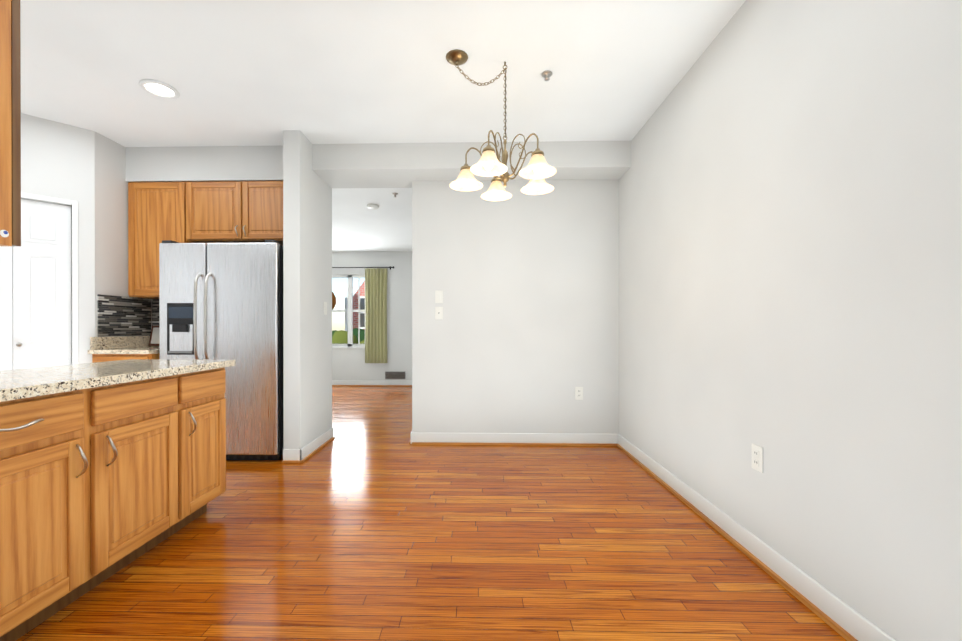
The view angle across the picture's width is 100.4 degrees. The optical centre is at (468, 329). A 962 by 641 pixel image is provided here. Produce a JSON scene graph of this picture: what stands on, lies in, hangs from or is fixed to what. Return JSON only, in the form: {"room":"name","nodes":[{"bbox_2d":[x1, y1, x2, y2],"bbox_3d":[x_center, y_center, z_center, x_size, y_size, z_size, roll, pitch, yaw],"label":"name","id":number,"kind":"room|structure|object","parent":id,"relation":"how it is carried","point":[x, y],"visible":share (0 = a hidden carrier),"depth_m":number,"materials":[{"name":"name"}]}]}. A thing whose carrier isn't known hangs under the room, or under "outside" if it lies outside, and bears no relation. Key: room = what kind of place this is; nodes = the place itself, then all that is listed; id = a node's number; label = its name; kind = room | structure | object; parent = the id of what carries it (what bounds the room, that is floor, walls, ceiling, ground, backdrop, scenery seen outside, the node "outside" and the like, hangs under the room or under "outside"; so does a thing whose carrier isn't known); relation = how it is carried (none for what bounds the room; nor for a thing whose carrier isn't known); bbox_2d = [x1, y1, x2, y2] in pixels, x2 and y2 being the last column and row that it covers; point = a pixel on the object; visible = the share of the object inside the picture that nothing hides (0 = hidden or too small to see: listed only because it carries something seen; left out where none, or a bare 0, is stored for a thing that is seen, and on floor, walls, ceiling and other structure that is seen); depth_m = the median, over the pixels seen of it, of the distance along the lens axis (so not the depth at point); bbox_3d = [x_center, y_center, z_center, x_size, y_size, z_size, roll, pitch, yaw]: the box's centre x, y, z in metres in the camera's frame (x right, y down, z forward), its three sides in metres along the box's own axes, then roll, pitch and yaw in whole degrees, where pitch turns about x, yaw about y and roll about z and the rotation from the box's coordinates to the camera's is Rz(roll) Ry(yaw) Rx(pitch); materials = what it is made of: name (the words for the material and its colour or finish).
{"room":"dining room","nodes":[
{"label":"dining room","id":0,"kind":"room"},
{"bbox_2d":[0,0,20,245],"bbox_3d":[-1.685,-0.780,1.118,0.452,1.030,0.380,0,0,1],"label":"upper cabinet","id":1,"kind":"object","parent":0,"point":[10,136],"visible":1,"depth_m":1.28,"materials":[{"name":"brown wood"}]},
{"bbox_2d":[21,113,94,363],"bbox_3d":[-3.551,-0.263,2.759,1.435,2.650,0.100,0,0,-44],"label":"wall","id":2,"kind":"structure","parent":0,"point":[57,159],"depth_m":3.14,"materials":[{"name":"paint"}]},
{"bbox_2d":[0,199,71,370],"bbox_3d":[-3.329,0.043,2.929,0.614,2.014,0.081,0,0,-44],"label":"pantry door","id":3,"kind":"structure","parent":2,"relation":"in","point":[36,299],"depth_m":3.02,"materials":[{"name":"white wood"}]},
{"bbox_2d":[21,192,77,363],"bbox_3d":[-3.344,0.029,2.945,0.690,2.065,0.116,0,0,-44],"label":"door frame","id":4,"kind":"structure","parent":2,"relation":"attached to","point":[74,204],"depth_m":3.12,"materials":[{"name":"white wood"}]},
{"bbox_2d":[95,132,147,336],"bbox_3d":[-3.040,-0.265,3.495,0.100,2.650,0.553,0,0,1],"label":"wall","id":5,"kind":"structure","parent":0,"point":[111,230],"depth_m":3.35,"materials":[{"name":"paint"}]},
{"bbox_2d":[126,145,282,181],"bbox_3d":[-2.228,-1.442,3.615,1.519,0.296,0.270,0,0,1],"label":"wall","id":6,"kind":"structure","parent":0,"point":[203,163],"depth_m":3.48,"materials":[{"name":"paint"}]},
{"bbox_2d":[283,130,331,448],"bbox_3d":[-1.401,-0.265,3.553,0.136,2.650,0.700,0,0,1],"label":"wall","id":7,"kind":"structure","parent":0,"point":[307,294],"depth_m":3.30,"materials":[{"name":"paint"}]},
{"bbox_2d":[294,427,334,462],"bbox_3d":[-1.319,1.008,3.539,0.030,0.105,0.730,0,0,1],"label":"baseboard","id":8,"kind":"structure","parent":7,"relation":"attached to","point":[301,455],"depth_m":3.41,"materials":[{"name":"white wood"}]},
{"bbox_2d":[324,302,326,314],"bbox_3d":[-1.325,-0.195,3.722,0.010,0.117,0.072,0,0,1],"label":"light switch","id":9,"kind":"object","parent":7,"relation":"attached to","point":[325,308],"visible":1,"depth_m":3.71,"materials":[{"name":"white plastic"}]},
{"bbox_2d":[332,251,411,379],"bbox_3d":[-1.220,-0.273,7.490,5.380,2.650,0.120,0,0,1],"label":"wall","id":10,"kind":"structure","parent":0,"point":[349,364],"depth_m":7.44,"materials":[{"name":"paint"}]},
{"bbox_2d":[332,275,365,347],"bbox_3d":[-2.471,-0.333,7.487,1.240,1.370,0.125,0,0,1],"label":"living room window","id":11,"kind":"structure","parent":10,"relation":"in","point":[350,311],"depth_m":7.48,"materials":[{"name":"white"}]},
{"bbox_2d":[332,266,393,269],"bbox_3d":[-2.308,-1.138,7.406,1.910,0.060,0.095,0,0,1],"label":"curtain rod","id":12,"kind":"object","parent":10,"relation":"attached to","point":[390,267],"visible":0.52,"depth_m":7.36,"materials":[{"name":"black metal"}]},
{"bbox_2d":[365,268,386,362],"bbox_3d":[-1.691,-0.248,7.365,0.415,1.740,0.059,0,0,1],"label":"curtain","id":13,"kind":"object","parent":12,"relation":"hanging from","point":[376,317],"visible":1,"depth_m":7.36,"materials":[{"name":"yellow fabric"}]},
{"bbox_2d":[332,380,411,385],"bbox_3d":[-1.222,1.000,7.418,5.380,0.105,0.030,0,0,1],"label":"baseboard","id":14,"kind":"structure","parent":10,"relation":"attached to","point":[371,382],"depth_m":7.43,"materials":[{"name":"white wood"}]},
{"bbox_2d":[385,371,404,378],"bbox_3d":[-1.352,0.852,7.428,0.380,0.140,0.016,0,0,1],"label":"air vent","id":15,"kind":"object","parent":10,"relation":"in","point":[393,375],"visible":1,"depth_m":7.42,"materials":[{"name":"grey metal"}]},
{"bbox_2d":[332,188,411,251],"bbox_3d":[-1.262,-1.559,5.713,5.580,0.230,3.630,0,0,1],"label":"ceiling","id":16,"kind":"structure","parent":0,"point":[359,225],"depth_m":5.27,"materials":[{"name":"paint"}]},
{"bbox_2d":[367,204,378,209],"bbox_3d":[-1.107,-1.424,4.664,0.140,0.037,0.140,0,0,1],"label":"smoke detector","id":17,"kind":"object","parent":16,"relation":"attached to","point":[373,206],"visible":0.98,"depth_m":4.63,"materials":[{"name":"white plastic"}]},
{"bbox_2d":[20,0,745,146],"bbox_3d":[-1.382,-1.624,0.634,5.580,0.080,6.530,0,0,1],"label":"ceiling","id":18,"kind":"structure","parent":0,"point":[249,72],"depth_m":2.42,"materials":[{"name":"paint"}]},
{"bbox_2d":[139,79,179,98],"bbox_3d":[-2.035,-1.581,2.645,0.216,0.011,0.216,0,0,1],"label":"recessed light","id":19,"kind":"object","parent":18,"relation":"in","point":[157,88],"visible":1,"depth_m":2.64,"materials":[{"name":"white"}]},
{"bbox_2d":[446,49,556,200],"bbox_3d":[0.200,-1.215,2.393,0.660,0.745,0.649,0,0,1],"label":"chandelier","id":20,"kind":"object","parent":18,"relation":"hanging from","point":[537,169],"visible":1,"depth_m":2.35,"materials":[{"name":"white glass"}]},
{"bbox_2d":[542,71,552,80],"bbox_3d":[0.490,-1.569,2.491,0.068,0.036,0.068,0,0,1],"label":"sprinkler","id":21,"kind":"object","parent":18,"relation":"attached to","point":[546,75],"visible":1,"depth_m":2.48,"materials":[{"name":"silver metal"}]},
{"bbox_2d":[16,386,846,640],"bbox_3d":[-1.339,1.093,2.454,5.580,0.060,10.160,0,0,1],"label":"floor","id":22,"kind":"structure","parent":0,"point":[369,522],"depth_m":1.85,"materials":[{"name":"brown wood"}]},
{"bbox_2d":[0,372,195,640],"bbox_3d":[-1.762,0.644,1.589,0.617,0.840,0.992,0,0,1],"label":"base cabinet","id":23,"kind":"object","parent":22,"relation":"on","point":[99,485],"depth_m":1.55,"materials":[{"name":"brown wood"}]},
{"bbox_2d":[0,359,235,401],"bbox_3d":[-1.753,0.204,1.517,0.657,0.038,1.830,0,0,1],"label":"countertop","id":24,"kind":"structure","parent":23,"relation":"on","point":[16,384],"depth_m":1.71,"materials":[{"name":"stone"}]},
{"bbox_2d":[92,353,158,362],"bbox_3d":[-2.747,0.628,3.465,0.481,0.865,0.596,0,0,1],"label":"base cabinet","id":25,"kind":"object","parent":22,"relation":"on","point":[104,357],"visible":0.04,"depth_m":3.18,"materials":[{"name":"brown wood"}]},
{"bbox_2d":[88,336,158,353],"bbox_3d":[-2.742,0.127,3.454,0.491,0.133,0.616,0,0,1],"label":"countertop","id":26,"kind":"structure","parent":25,"relation":"on","point":[122,345],"depth_m":3.30,"materials":[{"name":"stone"}]},
{"bbox_2d":[149,326,158,345],"bbox_3d":[-2.875,0.059,3.709,0.130,0.187,0.050,0,0,1],"label":"picture frame","id":27,"kind":"object","parent":26,"relation":"on","point":[154,338],"visible":0.52,"depth_m":3.70,"materials":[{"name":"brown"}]},
{"bbox_2d":[196,367,225,517],"bbox_3d":[-1.748,0.643,2.174,0.617,0.840,0.457,0,0,1],"label":"base cabinet","id":28,"kind":"object","parent":22,"relation":"on","point":[210,384],"depth_m":2.24,"materials":[{"name":"brown wood"}]},
{"bbox_2d":[159,240,283,459],"bbox_3d":[-1.982,0.176,3.418,0.950,1.770,0.630,0,0,1],"label":"refrigerator","id":29,"kind":"object","parent":22,"relation":"on","point":[220,301],"visible":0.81,"depth_m":3.17,"materials":[{"name":"grey metal"}]},
{"bbox_2d":[312,141,630,187],"bbox_3d":[0.024,-1.480,3.637,2.710,0.220,0.460,0,0,1],"label":"header beam","id":30,"kind":"structure","parent":0,"point":[384,165],"depth_m":3.42,"materials":[{"name":"paint"}]},
{"bbox_2d":[412,180,618,433],"bbox_3d":[0.433,-0.265,3.775,1.899,2.650,0.170,0,0,1],"label":"wall","id":31,"kind":"structure","parent":0,"point":[522,336],"depth_m":3.69,"materials":[{"name":"paint"}]},
{"bbox_2d":[435,307,442,318],"bbox_3d":[-0.270,-0.150,3.702,0.072,0.117,0.010,0,0,1],"label":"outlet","id":32,"kind":"object","parent":31,"relation":"attached to","point":[438,312],"visible":1,"depth_m":3.70,"materials":[{"name":"white plastic"}]},
{"bbox_2d":[435,291,442,302],"bbox_3d":[-0.270,-0.300,3.701,0.072,0.117,0.010,0,0,1],"label":"light switch","id":33,"kind":"object","parent":31,"relation":"attached to","point":[438,296],"visible":1,"depth_m":3.70,"materials":[{"name":"white plastic"}]},
{"bbox_2d":[409,431,613,445],"bbox_3d":[0.388,1.008,3.679,1.873,0.105,0.030,0,0,1],"label":"baseboard","id":34,"kind":"structure","parent":31,"relation":"attached to","point":[543,439],"depth_m":3.68,"materials":[{"name":"white wood"}]},
{"bbox_2d":[575,387,582,399],"bbox_3d":[1.015,0.587,3.673,0.072,0.117,0.010,0,0,1],"label":"outlet","id":35,"kind":"object","parent":31,"relation":"attached to","point":[578,393],"visible":1,"depth_m":3.67,"materials":[{"name":"white plastic"}]},
{"bbox_2d":[619,0,961,640],"bbox_3d":[1.400,-0.262,2.387,0.100,2.650,10.160,0,0,1],"label":"wall","id":36,"kind":"structure","parent":0,"point":[790,241],"depth_m":1.52,"materials":[{"name":"paint"}]},
{"bbox_2d":[614,434,895,640],"bbox_3d":[1.291,1.014,0.542,0.030,0.105,6.260,0,0,1],"label":"baseboard","id":37,"kind":"structure","parent":36,"relation":"attached to","point":[844,620],"depth_m":1.74,"materials":[{"name":"white wood"}]},
{"bbox_2d":[752,443,762,472],"bbox_3d":[1.332,0.594,1.850,0.010,0.117,0.072,0,0,1],"label":"outlet","id":38,"kind":"object","parent":36,"relation":"attached to","point":[757,457],"visible":1,"depth_m":1.84,"materials":[{"name":"white plastic"}]},
{"bbox_3d":[-2.273,-0.265,3.839,1.619,2.650,0.170,0,0,1],"label":"wall","id":39,"kind":"structure","parent":0,"visible":0},
{"bbox_2d":[97,294,158,336],"bbox_3d":[-2.737,-0.113,3.498,0.503,0.342,0.531,0,0,1],"label":"tile backsplash","id":40,"kind":"structure","parent":39,"relation":"attached to","point":[123,316],"depth_m":3.48,"materials":[{"name":"tile"}]},
{"bbox_2d":[128,182,191,298],"bbox_3d":[-2.719,-0.789,3.628,0.516,1.006,0.268,0,0,1],"label":"upper cabinet","id":41,"kind":"object","parent":39,"relation":"attached to","point":[155,209],"depth_m":3.50,"materials":[{"name":"brown wood"}]},
{"bbox_2d":[184,181,282,245],"bbox_3d":[-1.965,-1.033,3.609,0.987,0.517,0.268,0,0,1],"label":"upper cabinet","id":42,"kind":"object","parent":39,"relation":"attached to","point":[220,212],"depth_m":3.48,"materials":[{"name":"brown wood"}]},
{"label":"outside","id":43,"kind":"structure","parent":0,"visible":0},
{"bbox_3d":[-4.524,1.192,23.886,50.000,0.250,32.340,0,0,1],"label":"ground","id":44,"kind":"structure","parent":43,"visible":0},
{"bbox_2d":[332,292,364,343],"bbox_3d":[-3.994,-0.978,14.043,5.908,4.153,3.205,0,0,1],"label":"bushes","id":45,"kind":"object","parent":44,"relation":"on","point":[340,337],"visible":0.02,"depth_m":12.77,"materials":[{"name":"green plant"}]},
{"bbox_2d":[345,278,364,330],"bbox_3d":[-0.741,-2.122,18.908,8.200,6.400,6.100,0,0,1],"label":"house","id":46,"kind":"structure","parent":44,"relation":"on","point":[362,307],"depth_m":15.98,"materials":[{"name":"brick"}]}
]}

